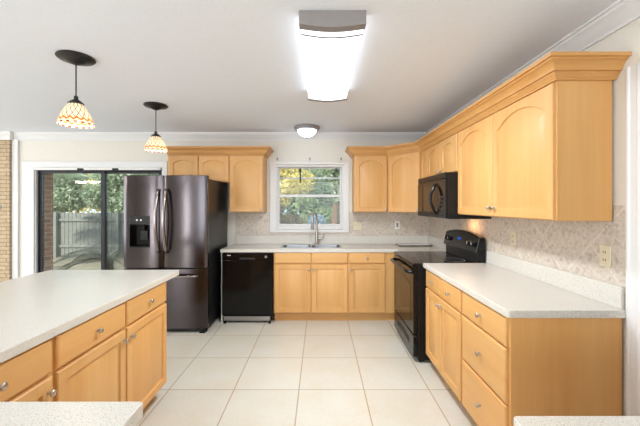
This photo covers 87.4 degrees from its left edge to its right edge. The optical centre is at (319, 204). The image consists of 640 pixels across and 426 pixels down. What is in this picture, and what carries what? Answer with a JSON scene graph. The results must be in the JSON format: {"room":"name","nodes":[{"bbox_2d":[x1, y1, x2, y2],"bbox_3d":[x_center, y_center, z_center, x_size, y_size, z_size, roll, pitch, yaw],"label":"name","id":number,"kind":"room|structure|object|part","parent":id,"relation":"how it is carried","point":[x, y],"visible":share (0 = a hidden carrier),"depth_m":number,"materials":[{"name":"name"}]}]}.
{"room":"kitchen","nodes":[
{"label":"kitchen","id":0,"kind":"room"},
{"bbox_2d":[0,140,11,281],"bbox_3d":[-5.930,0.222,4.729,3.140,2.479,0.059,0,0,0],"label":"brick wall","id":1,"kind":"structure","parent":0,"point":[5,145],"depth_m":4.70,"materials":[{"name":"beige brick"}]},
{"bbox_2d":[0,0,639,140],"bbox_3d":[-2.966,-0.966,0.385,9.049,0.105,8.749,0,0,0],"label":"trim","id":2,"kind":"structure","parent":1,"relation":"attached to","point":[621,13],"depth_m":4.68,"materials":[{"name":"white wood"}]},
{"bbox_2d":[44,173,52,270],"bbox_3d":[-2.150,0.421,4.985,10.700,2.880,0.200,0,0,0],"label":"wall","id":3,"kind":"structure","parent":0,"point":[48,177],"depth_m":5.00,"materials":[{"name":"red brick"}]},
{"bbox_2d":[19,141,415,276],"bbox_3d":[-2.150,0.221,4.820,10.700,2.480,0.120,0,0,0],"label":"wall","id":4,"kind":"structure","parent":0,"point":[285,151],"depth_m":4.76,"materials":[{"name":"white paint"}]},
{"bbox_2d":[12,139,18,278],"bbox_3d":[-4.312,0.266,4.745,0.085,2.390,0.029,0,0,0],"label":"trim","id":5,"kind":"structure","parent":4,"relation":"attached to","point":[15,142],"depth_m":4.73,"materials":[{"name":"white wood"}]},
{"bbox_2d":[22,161,166,276],"bbox_3d":[-3.192,0.421,4.748,2.055,2.080,0.021,0,0,0],"label":"trim","id":6,"kind":"structure","parent":4,"relation":"attached to","point":[28,172],"depth_m":4.74,"materials":[{"name":"white wood"}]},
{"bbox_2d":[35,168,161,272],"bbox_3d":[-3.143,0.466,4.819,1.811,1.986,0.120,0,0,0],"label":"door","id":7,"kind":"structure","parent":4,"relation":"in","point":[39,174],"depth_m":4.80,"materials":[{"name":"metal"}]},
{"bbox_3d":[-3.550,0.473,4.815,0.930,1.913,0.030,0,0,0],"label":"sliding panel","id":8,"kind":"part","parent":7,"relation":"part of","materials":[{"name":"glass"}]},
{"bbox_2d":[34,168,160,169],"bbox_3d":[-3.143,-0.509,4.737,1.775,0.034,0.039,0,0,0],"label":"track","id":9,"kind":"object","parent":7,"relation":"attached to","point":[34,168],"visible":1,"depth_m":4.72,"materials":[{"name":"white plastic"}]},
{"bbox_3d":[-2.703,0.473,4.855,0.864,1.913,0.030,0,0,0],"label":"fixed panel","id":10,"kind":"part","parent":7,"relation":"part of","materials":[{"name":"glass"}]},
{"bbox_2d":[168,155,228,183],"bbox_3d":[-1.613,-0.494,4.594,0.815,0.380,0.328,0,0,0],"label":"upper cabinet","id":11,"kind":"object","parent":4,"relation":"attached to","point":[216,167],"visible":0.83,"depth_m":4.43,"materials":[{"name":"brown wood"}]},
{"bbox_3d":[-1.808,-0.482,4.440,0.385,0.337,0.020,0,0,0],"label":"door","id":12,"kind":"part","parent":11,"relation":"part of","materials":[{"name":"brown wood"}]},
{"bbox_3d":[-1.407,-0.482,4.440,0.395,0.337,0.020,0,0,0],"label":"door","id":13,"kind":"part","parent":11,"relation":"part of","materials":[{"name":"brown wood"}]},
{"bbox_2d":[166,146,273,158],"bbox_3d":[-1.335,-0.712,4.553,1.369,0.108,0.408,0,0,0],"label":"crown molding","id":14,"kind":"structure","parent":11,"relation":"on","point":[266,151],"depth_m":4.39,"materials":[{"name":"brown wood"}]},
{"bbox_2d":[229,155,266,211],"bbox_3d":[-0.978,-0.294,4.574,0.452,0.779,0.347,0,0,0],"label":"upper cabinet","id":15,"kind":"object","parent":4,"relation":"attached to","point":[247,173],"visible":0.98,"depth_m":4.43,"materials":[{"name":"brown wood"}]},
{"bbox_2d":[270,162,348,232],"bbox_3d":[-0.149,-0.112,4.806,1.122,1.005,0.137,0,0,0],"label":"window","id":16,"kind":"structure","parent":4,"relation":"in","point":[275,226],"depth_m":4.74,"materials":[{"name":"white wood"}]},
{"bbox_2d":[275,162,343,164],"bbox_3d":[-0.147,-0.584,4.714,0.977,0.042,0.048,0,0,0],"label":"roller blind","id":17,"kind":"object","parent":16,"relation":"attached to","point":[276,163],"visible":1,"depth_m":4.71,"materials":[{"name":"white plastic"}]},
{"bbox_3d":[-0.147,-0.326,4.832,0.903,0.424,0.025,0,0,0],"label":"sash","id":18,"kind":"part","parent":16,"relation":"part of","materials":[{"name":"white wood"}]},
{"bbox_3d":[-0.147,0.073,4.803,0.903,0.444,0.025,0,0,0],"label":"sash","id":19,"kind":"part","parent":16,"relation":"part of","materials":[{"name":"white wood"}]},
{"bbox_2d":[235,212,428,234],"bbox_3d":[0.174,0.317,4.754,2.748,0.428,0.010,0,0,0],"label":"backsplash","id":20,"kind":"structure","parent":4,"relation":"attached to","point":[246,223],"depth_m":4.75,"materials":[{"name":"stone"}]},
{"bbox_2d":[353,222,360,229],"bbox_3d":[0.530,0.296,4.740,0.115,0.116,0.016,0,0,0],"label":"light switch","id":21,"kind":"object","parent":4,"relation":"attached to","point":[356,225],"visible":1,"depth_m":4.74,"materials":[{"name":"beige plastic"}]},
{"bbox_2d":[352,155,386,211],"bbox_3d":[0.675,-0.294,4.574,0.440,0.779,0.347,0,0,0],"label":"upper cabinet","id":22,"kind":"object","parent":4,"relation":"attached to","point":[369,172],"visible":0.98,"depth_m":4.43,"materials":[{"name":"brown wood"}]},
{"bbox_2d":[345,52,631,158],"bbox_3d":[1.092,-0.712,3.255,0.788,0.108,3.300,0,0,-17],"label":"crown molding","id":23,"kind":"structure","parent":22,"relation":"on","point":[554,66],"depth_m":1.96,"materials":[{"name":"brown wood"}]},
{"bbox_2d":[395,221,399,228],"bbox_3d":[1.095,0.284,4.744,0.072,0.116,0.009,0,0,0],"label":"wall outlet","id":24,"kind":"object","parent":4,"relation":"attached to","point":[397,223],"visible":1,"depth_m":4.74,"materials":[{"name":"white plastic"}]},
{"bbox_2d":[387,151,421,212],"bbox_3d":[1.222,-0.294,4.417,0.650,0.779,0.661,0,0,0],"label":"upper cabinet","id":25,"kind":"object","parent":4,"relation":"attached to","point":[404,170],"visible":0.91,"depth_m":4.26,"materials":[{"name":"brown wood"}]},
{"bbox_2d":[136,314,477,425],"bbox_3d":[-2.150,1.511,0.440,10.700,0.100,8.880,0,0,0],"label":"floor","id":26,"kind":"structure","parent":0,"point":[280,372],"depth_m":2.79,"materials":[{"name":"beige tile"}]},
{"bbox_2d":[0,338,56,401],"bbox_3d":[-1.470,1.018,1.210,0.670,0.885,0.530,0,0,0],"label":"base cabinet","id":27,"kind":"object","parent":26,"relation":"on","point":[26,376],"visible":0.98,"depth_m":1.34,"materials":[{"name":"brown wood"}]},
{"bbox_3d":[-1.150,0.656,1.210,0.030,0.031,0.031,0,0,0],"label":"knob","id":28,"kind":"part","parent":27,"relation":"part of","materials":[{"name":"silver metal"}]},
{"bbox_3d":[-1.175,1.048,1.210,0.020,0.603,0.506,0,0,0],"label":"door","id":29,"kind":"part","parent":27,"relation":"part of","materials":[{"name":"brown wood"}]},
{"bbox_3d":[-1.150,0.806,1.435,0.030,0.031,0.031,0,0,0],"label":"knob","id":30,"kind":"part","parent":27,"relation":"part of","materials":[{"name":"silver metal"}]},
{"bbox_2d":[51,282,166,409],"bbox_3d":[-1.470,1.018,2.019,0.670,0.885,1.082,0,0,0],"label":"base cabinet","id":31,"kind":"object","parent":26,"relation":"on","point":[119,354],"visible":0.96,"depth_m":1.94,"materials":[{"name":"brown wood"}]},
{"bbox_2d":[0,270,178,362],"bbox_3d":[-1.681,0.552,1.843,1.058,0.042,1.805,0,0,0],"label":"countertop","id":32,"kind":"structure","parent":31,"relation":"on","point":[36,308],"depth_m":1.90,"materials":[{"name":"white stone"}]},
{"bbox_3d":[-1.175,0.656,1.752,0.020,0.150,0.523,0,0,0],"label":"drawer","id":33,"kind":"part","parent":31,"relation":"part of","materials":[{"name":"brown wood"}]},
{"bbox_3d":[-1.175,1.048,1.752,0.020,0.603,0.523,0,0,0],"label":"door","id":34,"kind":"part","parent":31,"relation":"part of","materials":[{"name":"brown wood"}]},
{"bbox_3d":[-1.150,0.656,1.752,0.030,0.031,0.031,0,0,0],"label":"knob","id":35,"kind":"part","parent":31,"relation":"part of","materials":[{"name":"silver metal"}]},
{"bbox_3d":[-1.175,0.656,2.291,0.020,0.150,0.519,0,0,0],"label":"drawer","id":36,"kind":"part","parent":31,"relation":"part of","materials":[{"name":"brown wood"}]},
{"bbox_3d":[-1.175,1.048,2.291,0.020,0.603,0.519,0,0,0],"label":"door","id":37,"kind":"part","parent":31,"relation":"part of","materials":[{"name":"brown wood"}]},
{"bbox_2d":[124,175,226,332],"bbox_3d":[-1.764,0.561,4.176,0.962,1.800,0.969,0,0,0],"label":"refrigerator","id":38,"kind":"object","parent":26,"relation":"on","point":[172,222],"visible":0.89,"depth_m":3.81,"materials":[{"name":"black metal"}]},
{"bbox_3d":[-2.015,0.189,3.841,0.459,1.055,0.078,0,0,0],"label":"door","id":39,"kind":"part","parent":38,"relation":"part of","materials":[{"name":"silver metal"}]},
{"bbox_3d":[-1.828,0.181,3.753,0.038,0.734,0.123,0,0,0],"label":"handle","id":40,"kind":"part","parent":38,"relation":"part of","materials":[{"name":"silver metal"}]},
{"bbox_3d":[-1.738,0.181,3.753,0.038,0.734,0.123,0,0,0],"label":"handle","id":41,"kind":"part","parent":38,"relation":"part of","materials":[{"name":"silver metal"}]},
{"bbox_3d":[-1.764,1.066,3.841,0.962,0.680,0.078,0,0,0],"label":"freezer drawer","id":42,"kind":"part","parent":38,"relation":"part of","materials":[{"name":"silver metal"}]},
{"bbox_3d":[-1.755,0.806,3.767,0.742,0.028,0.084,0,0,0],"label":"handle","id":43,"kind":"part","parent":38,"relation":"part of","materials":[{"name":"silver metal"}]},
{"bbox_3d":[-1.532,0.189,3.841,0.497,1.055,0.078,0,0,0],"label":"door","id":44,"kind":"part","parent":38,"relation":"part of","materials":[{"name":"silver metal"}]},
{"bbox_2d":[221,252,223,322],"bbox_3d":[-1.220,1.025,4.456,0.016,0.872,0.582,0,0,0],"label":"end panel","id":45,"kind":"object","parent":26,"relation":"on","point":[222,320],"visible":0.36,"depth_m":4.17,"materials":[{"name":"white plastic"}]},
{"bbox_2d":[222,252,274,323],"bbox_3d":[-0.896,1.027,4.427,0.623,0.868,0.626,0,0,0],"label":"dishwasher","id":46,"kind":"object","parent":26,"relation":"on","point":[247,277],"visible":0.98,"depth_m":4.13,"materials":[{"name":"black metal"}]},
{"bbox_3d":[-0.901,1.403,4.150,0.573,0.055,0.020,0,0,0],"label":"kick plate","id":47,"kind":"part","parent":46,"relation":"part of","materials":[{"name":"silver metal"}]},
{"bbox_3d":[-0.896,0.638,4.152,0.623,0.087,0.053,0,0,0],"label":"control panel","id":48,"kind":"part","parent":46,"relation":"part of","materials":[{"name":"black plastic"}]},
{"bbox_2d":[274,252,347,319],"bbox_3d":[-0.113,1.025,4.431,0.925,0.872,0.632,0,0,0],"label":"base cabinet","id":49,"kind":"object","parent":26,"relation":"on","point":[307,285],"visible":1,"depth_m":4.15,"materials":[{"name":"brown wood"}]},
{"bbox_3d":[-0.338,0.658,4.155,0.450,0.131,0.020,0,0,0],"label":"drawer","id":50,"kind":"part","parent":49,"relation":"part of","materials":[{"name":"brown wood"}]},
{"bbox_3d":[-0.338,1.035,4.155,0.450,0.598,0.020,0,0,0],"label":"door","id":51,"kind":"part","parent":49,"relation":"part of","materials":[{"name":"brown wood"}]},
{"bbox_3d":[0.121,0.658,4.155,0.444,0.131,0.020,0,0,0],"label":"drawer","id":52,"kind":"part","parent":49,"relation":"part of","materials":[{"name":"brown wood"}]},
{"bbox_3d":[0.121,1.035,4.155,0.444,0.598,0.020,0,0,0],"label":"door","id":53,"kind":"part","parent":49,"relation":"part of","materials":[{"name":"brown wood"}]},
{"bbox_2d":[220,235,445,251],"bbox_3d":[0.158,0.509,4.332,2.780,0.156,0.833,0,0,0],"label":"countertop","id":54,"kind":"structure","parent":49,"relation":"on","point":[243,243],"depth_m":4.73,"materials":[{"name":"white stone"}]},
{"bbox_2d":[280,244,341,247],"bbox_3d":[-0.115,0.622,4.435,0.794,0.158,0.354,0,0,0],"label":"sink","id":55,"kind":"object","parent":54,"relation":"in","point":[283,245],"visible":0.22,"depth_m":4.58,"materials":[{"name":"silver metal"}]},
{"bbox_3d":[-0.307,0.624,4.435,0.354,0.155,0.298,0,0,0],"label":"bowl","id":56,"kind":"part","parent":55,"relation":"part of","materials":[{"name":"silver metal"}]},
{"bbox_3d":[0.077,0.624,4.435,0.354,0.155,0.298,0,0,0],"label":"bowl","id":57,"kind":"part","parent":55,"relation":"part of","materials":[{"name":"silver metal"}]},
{"bbox_2d":[311,212,323,243],"bbox_3d":[-0.064,0.318,4.601,0.119,0.456,0.254,0,0,40],"label":"faucet","id":58,"kind":"object","parent":54,"relation":"on","point":[315,213],"visible":0.98,"depth_m":4.65,"materials":[{"name":"silver metal"}]},
{"bbox_3d":[-0.073,0.228,4.584,0.025,0.278,0.205,0,0,18],"label":"spout","id":59,"kind":"part","parent":58,"relation":"part of","materials":[{"name":"silver metal"}]},
{"bbox_2d":[395,243,432,245],"bbox_3d":[1.265,0.540,4.530,0.438,0.014,0.228,0,0,0],"label":"cutting board","id":60,"kind":"object","parent":54,"relation":"on","point":[398,244],"visible":1,"depth_m":4.53,"materials":[{"name":"white plastic"}]},
{"bbox_2d":[348,252,394,319],"bbox_3d":[0.653,1.025,4.431,0.602,0.872,0.632,0,0,0],"label":"base cabinet","id":61,"kind":"object","parent":26,"relation":"on","point":[370,274],"visible":0.92,"depth_m":4.15,"materials":[{"name":"brown wood"}]},
{"bbox_3d":[0.586,0.658,4.155,0.443,0.131,0.020,0,0,0],"label":"drawer","id":62,"kind":"part","parent":61,"relation":"part of","materials":[{"name":"brown wood"}]},
{"bbox_3d":[0.586,1.035,4.155,0.443,0.598,0.020,0,0,0],"label":"door","id":63,"kind":"part","parent":61,"relation":"part of","materials":[{"name":"brown wood"}]},
{"bbox_2d":[390,229,484,361],"bbox_3d":[1.159,0.861,3.495,0.735,1.200,0.818,0,0,0],"label":"range","id":64,"kind":"object","parent":26,"relation":"on","point":[462,246],"visible":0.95,"depth_m":3.27,"materials":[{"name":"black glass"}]},
{"bbox_3d":[0.829,0.626,3.495,0.076,0.034,0.762,0,0,0],"label":"handle","id":65,"kind":"part","parent":64,"relation":"part of","materials":[{"name":"metal"}]},
{"bbox_3d":[0.883,1.306,3.495,0.041,0.200,0.802,0,0,0],"label":"storage drawer","id":66,"kind":"part","parent":64,"relation":"part of","materials":[{"name":"black ceramic"}]},
{"bbox_3d":[0.883,0.881,3.495,0.041,0.630,0.802,0,0,0],"label":"oven door","id":67,"kind":"part","parent":64,"relation":"part of","materials":[{"name":"black glass"}]},
{"bbox_2d":[394,251,474,264],"bbox_3d":[1.160,0.547,3.495,0.600,0.016,0.818,0,0,0],"label":"cooktop","id":68,"kind":"object","parent":64,"relation":"in","point":[409,257],"depth_m":3.44,"materials":[{"name":"black glass"}]},
{"bbox_3d":[1.455,0.358,3.495,0.017,0.065,0.240,0,0,0],"label":"touch panel","id":69,"kind":"part","parent":64,"relation":"part of","materials":[{"name":"black glass"}]},
{"bbox_3d":[1.481,0.353,3.495,0.090,0.185,0.810,0,0,0],"label":"control panel","id":70,"kind":"part","parent":64,"relation":"part of","materials":[{"name":"black metal"}]},
{"bbox_2d":[426,269,463,401],"bbox_3d":[1.236,1.018,2.667,0.622,0.887,0.785,0,0,0],"label":"base cabinet","id":71,"kind":"object","parent":26,"relation":"on","point":[444,314],"visible":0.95,"depth_m":2.56,"materials":[{"name":"brown wood"}]},
{"bbox_3d":[0.965,0.656,2.846,0.020,0.153,0.368,0,0,0],"label":"drawer","id":72,"kind":"part","parent":71,"relation":"part of","materials":[{"name":"brown wood"}]},
{"bbox_3d":[0.965,1.045,2.846,0.020,0.598,0.368,0,0,0],"label":"door","id":73,"kind":"part","parent":71,"relation":"part of","materials":[{"name":"brown wood"}]},
{"bbox_3d":[0.965,0.656,2.469,0.020,0.153,0.367,0,0,0],"label":"drawer","id":74,"kind":"part","parent":71,"relation":"part of","materials":[{"name":"brown wood"}]},
{"bbox_3d":[0.965,1.045,2.469,0.020,0.598,0.367,0,0,0],"label":"door","id":75,"kind":"part","parent":71,"relation":"part of","materials":[{"name":"brown wood"}]},
{"bbox_2d":[423,250,625,317],"bbox_3d":[1.246,0.494,2.382,0.603,0.156,1.385,0,0,0],"label":"countertop","id":76,"kind":"structure","parent":71,"relation":"on","point":[513,287],"depth_m":2.04,"materials":[{"name":"white stone"}]},
{"bbox_2d":[462,291,621,425],"bbox_3d":[1.236,1.018,1.994,0.622,0.887,0.560,0,0,0],"label":"base cabinet","id":77,"kind":"object","parent":26,"relation":"on","point":[512,367],"visible":0.94,"depth_m":1.71,"materials":[{"name":"brown wood"}]},
{"bbox_3d":[0.965,1.192,1.996,0.020,0.303,0.533,0,0,0],"label":"drawer","id":78,"kind":"part","parent":77,"relation":"part of","materials":[{"name":"brown wood"}]},
{"bbox_3d":[0.965,0.887,1.996,0.020,0.284,0.533,0,0,0],"label":"drawer","id":79,"kind":"part","parent":77,"relation":"part of","materials":[{"name":"brown wood"}]},
{"bbox_3d":[0.965,0.656,1.996,0.020,0.153,0.533,0,0,0],"label":"drawer","id":80,"kind":"part","parent":77,"relation":"part of","materials":[{"name":"brown wood"}]},
{"bbox_3d":[-1.310,1.019,0.595,1.580,0.885,0.550,0,0,0],"label":"cabinet","id":81,"kind":"object","parent":26,"relation":"on","visible":0},
{"bbox_2d":[0,402,142,425],"bbox_3d":[-1.343,0.552,0.594,1.734,0.042,0.628,0,0,0],"label":"countertop","id":82,"kind":"structure","parent":81,"relation":"on","point":[11,413],"depth_m":0.85,"materials":[{"name":"white stone"}]},
{"bbox_3d":[1.020,1.019,0.565,0.960,0.885,0.530,0,0,0],"label":"cabinet","id":83,"kind":"object","parent":26,"relation":"on","visible":0},
{"bbox_2d":[514,416,639,425],"bbox_3d":[1.011,0.552,0.553,1.058,0.042,0.586,0,0,0],"label":"countertop","id":84,"kind":"structure","parent":83,"relation":"on","point":[518,420],"depth_m":0.82,"materials":[{"name":"white stone"}]},
{"bbox_2d":[0,0,616,131],"bbox_3d":[-2.150,-1.079,0.505,10.900,0.120,9.210,0,0,0],"label":"ceiling","id":85,"kind":"structure","parent":0,"point":[418,63],"depth_m":2.30,"materials":[{"name":"paint"}]},
{"bbox_2d":[55,50,95,128],"bbox_3d":[-1.680,-0.784,2.307,0.232,0.467,0.232,0,0,0],"label":"pendant light","id":86,"kind":"object","parent":85,"relation":"hanging from","point":[74,114],"visible":1,"depth_m":2.27,"materials":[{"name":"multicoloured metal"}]},
{"bbox_3d":[-1.680,-0.623,2.307,0.220,0.144,0.220,0,0,0],"label":"lamp shade","id":87,"kind":"part","parent":86,"relation":"part of","materials":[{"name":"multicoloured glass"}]},
{"bbox_3d":[-1.680,-0.844,2.307,0.008,0.250,0.008,0,0,0],"label":"cord","id":88,"kind":"part","parent":86,"relation":"part of","materials":[{"name":"brown metal"}]},
{"bbox_2d":[143,102,167,152],"bbox_3d":[-1.670,-0.784,3.410,0.232,0.467,0.232,0,0,0],"label":"pendant light","id":89,"kind":"object","parent":85,"relation":"hanging from","point":[155,143],"visible":1,"depth_m":3.36,"materials":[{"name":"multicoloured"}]},
{"bbox_3d":[-1.670,-0.623,3.410,0.220,0.144,0.220,0,0,0],"label":"lamp shade","id":90,"kind":"part","parent":89,"relation":"part of","materials":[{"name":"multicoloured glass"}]},
{"bbox_2d":[294,124,319,137],"bbox_3d":[-0.170,-0.942,4.360,0.336,0.152,0.336,0,0,0],"label":"dome light","id":91,"kind":"object","parent":85,"relation":"attached to","point":[305,130],"visible":1,"depth_m":4.26,"materials":[{"name":"white glass"}]},
{"bbox_2d":[299,10,365,101],"bbox_3d":[0.066,-0.972,2.390,0.352,0.092,1.280,0,0,0],"label":"fluorescent light","id":92,"kind":"object","parent":85,"relation":"attached to","point":[331,39],"visible":1,"depth_m":1.99,"materials":[{"name":"white plastic"}]},
{"bbox_2d":[485,18,639,415],"bbox_3d":[1.620,0.221,0.380,0.120,2.480,8.760,0,0,0],"label":"wall","id":93,"kind":"structure","parent":0,"point":[626,39],"depth_m":1.73,"materials":[{"name":"white paint"}]},
{"bbox_2d":[422,149,427,177],"bbox_3d":[1.391,-0.294,3.974,0.312,0.779,0.225,0,0,0],"label":"upper cabinet","id":94,"kind":"object","parent":93,"relation":"attached to","point":[425,152],"visible":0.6,"depth_m":3.95,"materials":[{"name":"brown wood"}]},
{"bbox_2d":[428,133,457,176],"bbox_3d":[1.376,-0.492,3.440,0.342,0.383,0.840,0,0,0],"label":"upper cabinet","id":95,"kind":"object","parent":93,"relation":"attached to","point":[442,156],"visible":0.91,"depth_m":3.34,"materials":[{"name":"brown wood"}]},
{"bbox_3d":[1.245,-0.479,3.650,0.020,0.344,0.404,0,0,0],"label":"door","id":96,"kind":"part","parent":95,"relation":"part of","materials":[{"name":"brown wood"}]},
{"bbox_3d":[1.245,-0.479,3.233,0.020,0.344,0.410,0,0,0],"label":"door","id":97,"kind":"part","parent":95,"relation":"part of","materials":[{"name":"brown wood"}]},
{"bbox_2d":[418,172,490,218],"bbox_3d":[1.301,-0.084,3.438,0.492,0.427,0.833,0,0,0],"label":"microwave","id":98,"kind":"object","parent":95,"relation":"attached to","point":[438,193],"visible":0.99,"depth_m":3.13,"materials":[{"name":"black metal"}]},
{"bbox_3d":[1.139,-0.059,3.526,0.029,0.361,0.658,0,0,0],"label":"door","id":99,"kind":"part","parent":98,"relation":"part of","materials":[{"name":"black glass"}]},
{"bbox_3d":[1.091,-0.059,3.237,0.072,0.296,0.026,0,0,0],"label":"handle","id":100,"kind":"part","parent":98,"relation":"part of","materials":[{"name":"black plastic"}]},
{"bbox_3d":[1.139,-0.059,3.108,0.029,0.361,0.172,0,0,0],"label":"control panel","id":101,"kind":"part","parent":98,"relation":"part of","materials":[{"name":"black plastic"}]},
{"bbox_2d":[510,231,515,246],"bbox_3d":[1.544,0.271,2.680,0.009,0.116,0.072,0,0,0],"label":"wall outlet","id":102,"kind":"object","parent":93,"relation":"attached to","point":[512,234],"visible":1,"depth_m":2.67,"materials":[{"name":"beige plastic"}]},
{"bbox_2d":[429,217,625,309],"bbox_3d":[1.554,0.310,3.219,0.010,0.442,3.058,0,0,0],"label":"backsplash","id":103,"kind":"structure","parent":93,"relation":"attached to","point":[569,246],"depth_m":2.19,"materials":[{"name":"stone"}]},
{"bbox_2d":[458,81,611,220],"bbox_3d":[1.376,-0.299,2.396,0.342,0.769,1.245,0,0,0],"label":"upper cabinet","id":104,"kind":"object","parent":93,"relation":"attached to","point":[547,154],"visible":0.96,"depth_m":1.83,"materials":[{"name":"brown wood"}]},
{"bbox_3d":[1.245,-0.285,2.706,0.020,0.732,0.600,0,0,0],"label":"door","id":105,"kind":"part","parent":104,"relation":"part of","materials":[{"name":"brown wood"}]},
{"bbox_3d":[1.245,-0.285,2.090,0.020,0.732,0.613,0,0,0],"label":"door","id":106,"kind":"part","parent":104,"relation":"part of","materials":[{"name":"brown wood"}]},
{"bbox_2d":[599,245,610,267],"bbox_3d":[1.544,0.276,1.815,0.009,0.116,0.072,0,0,0],"label":"wall outlet","id":107,"kind":"object","parent":93,"relation":"attached to","point":[604,250],"visible":1,"depth_m":1.81,"materials":[{"name":"beige plastic"}]},
{"bbox_2d":[614,205,625,221],"bbox_3d":[1.554,0.044,1.728,0.010,0.087,0.075,0,0,0],"label":"backsplash","id":108,"kind":"structure","parent":93,"relation":"attached to","point":[619,210],"depth_m":1.73,"materials":[{"name":"stone"}]},
{"bbox_2d":[626,62,639,415],"bbox_3d":[1.549,0.386,1.029,0.022,2.150,1.318,0,0,0],"label":"trim","id":109,"kind":"structure","parent":93,"relation":"attached to","point":[633,72],"depth_m":1.66,"materials":[{"name":"white wood"}]},
{"label":"outside","id":110,"kind":"structure","parent":0,"visible":0},
{"bbox_2d":[53,215,285,269],"bbox_3d":[-5.000,1.911,32.560,70.000,0.100,54.880,0,0,0],"label":"ground","id":111,"kind":"structure","parent":110,"point":[92,265],"depth_m":10.31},
{"bbox_2d":[53,173,91,212],"bbox_3d":[-13.206,-0.722,16.334,4.052,5.167,2.022,0,0,-2],"label":"tree","id":112,"kind":"object","parent":111,"relation":"on","point":[63,201],"visible":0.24,"depth_m":15.90,"materials":[{"name":"green plant"}]},
{"bbox_2d":[53,173,100,189],"bbox_3d":[-8.088,0.293,9.585,3.339,3.140,3.338,0,0,0],"label":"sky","id":113,"kind":"structure","parent":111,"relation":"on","point":[55,174],"depth_m":9.61,"materials":[{"name":"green plant"}]},
{"bbox_2d":[68,173,100,212],"bbox_3d":[-17.006,-1.621,23.458,9.126,6.963,3.614,0,0,0],"label":"tree","id":114,"kind":"object","parent":111,"relation":"on","point":[90,179],"visible":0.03,"depth_m":23.25,"materials":[{"name":"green plant"}]},
{"bbox_2d":[53,212,123,257],"bbox_3d":[-10.011,1.056,11.940,12.078,1.610,0.160,0,0,0],"label":"fence","id":115,"kind":"object","parent":111,"relation":"on","point":[72,232],"visible":0.29,"depth_m":12.00,"materials":[{"name":"grey wood"}]},
{"bbox_3d":[-9.400,1.056,11.907,0.100,1.610,0.094,0,0,0],"label":"post","id":116,"kind":"part","parent":115,"relation":"part of","materials":[{"name":"grey wood"}]},
{"bbox_3d":[-10.000,1.466,11.977,12.000,0.090,0.044,0,0,0],"label":"rail","id":117,"kind":"part","parent":115,"relation":"part of","materials":[{"name":"grey wood"}]},
{"bbox_3d":[-10.000,0.536,11.977,12.000,0.090,0.044,0,0,0],"label":"rail","id":118,"kind":"part","parent":115,"relation":"part of","materials":[{"name":"grey wood"}]},
{"bbox_3d":[-7.200,1.056,11.907,0.100,1.610,0.094,0,0,0],"label":"post","id":119,"kind":"part","parent":115,"relation":"part of","materials":[{"name":"grey wood"}]},
{"bbox_2d":[53,244,123,269],"bbox_3d":[-4.247,1.349,6.700,1.894,1.037,1.901,0,0,0],"label":"cycad","id":120,"kind":"object","parent":111,"relation":"on","point":[96,254],"visible":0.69,"depth_m":6.39,"materials":[{"name":"green plant"}]},
{"bbox_2d":[80,173,158,212],"bbox_3d":[-8.285,-0.723,14.740,4.119,5.169,2.034,0,0,0],"label":"tree","id":121,"kind":"object","parent":111,"relation":"on","point":[115,189],"visible":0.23,"depth_m":14.17,"materials":[{"name":"green plant"}]},
{"bbox_2d":[280,205,306,223],"bbox_3d":[-1.116,0.864,10.404,1.905,1.994,0.873,0,0,0],"label":"bush","id":122,"kind":"object","parent":111,"relation":"on","point":[295,219],"visible":0.1,"depth_m":10.31,"materials":[{"name":"green plant"}]},
{"bbox_2d":[280,169,315,207],"bbox_3d":[-1.742,-0.254,12.124,3.219,4.230,1.633,0,0,0],"label":"tree","id":123,"kind":"object","parent":111,"relation":"on","point":[299,187],"visible":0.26,"depth_m":11.82,"materials":[{"name":"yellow plant"}]},
{"bbox_2d":[280,169,339,215],"bbox_3d":[-0.792,-1.030,18.492,7.494,5.781,3.146,0,0,0],"label":"tree","id":124,"kind":"object","parent":111,"relation":"on","point":[291,206],"visible":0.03,"depth_m":17.85,"materials":[{"name":"green plant"}]},
{"bbox_2d":[281,215,338,223],"bbox_3d":[0.925,1.121,12.940,9.150,1.480,0.160,0,0,0],"label":"fence","id":125,"kind":"object","parent":111,"relation":"on","point":[292,215],"visible":0.02,"depth_m":13.00,"materials":[{"name":"grey wood"}]},
{"bbox_2d":[307,214,325,223],"bbox_3d":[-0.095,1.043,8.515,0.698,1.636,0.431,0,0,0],"label":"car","id":126,"kind":"object","parent":111,"relation":"on","point":[321,218],"visible":0.13,"depth_m":8.43,"materials":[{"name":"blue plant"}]},
{"bbox_2d":[294,194,339,223],"bbox_3d":[0.000,0.738,11.205,1.733,2.246,0.892,0,0,0],"label":"bush","id":127,"kind":"object","parent":111,"relation":"on","point":[307,209],"visible":0.52,"depth_m":11.05,"materials":[{"name":"green plant"}]},
{"bbox_2d":[299,169,339,211],"bbox_3d":[0.724,-0.422,14.273,3.596,4.566,1.737,0,0,0],"label":"tree","id":128,"kind":"object","parent":111,"relation":"on","point":[320,172],"visible":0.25,"depth_m":14.03,"materials":[{"name":"green plant"}]},
{"bbox_2d":[331,203,339,223],"bbox_3d":[0.728,0.879,9.562,1.119,1.985,0.665,0,0,0],"label":"tree","id":129,"kind":"object","parent":111,"relation":"on","point":[334,220],"visible":0.02,"depth_m":9.37,"materials":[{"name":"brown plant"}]}
]}

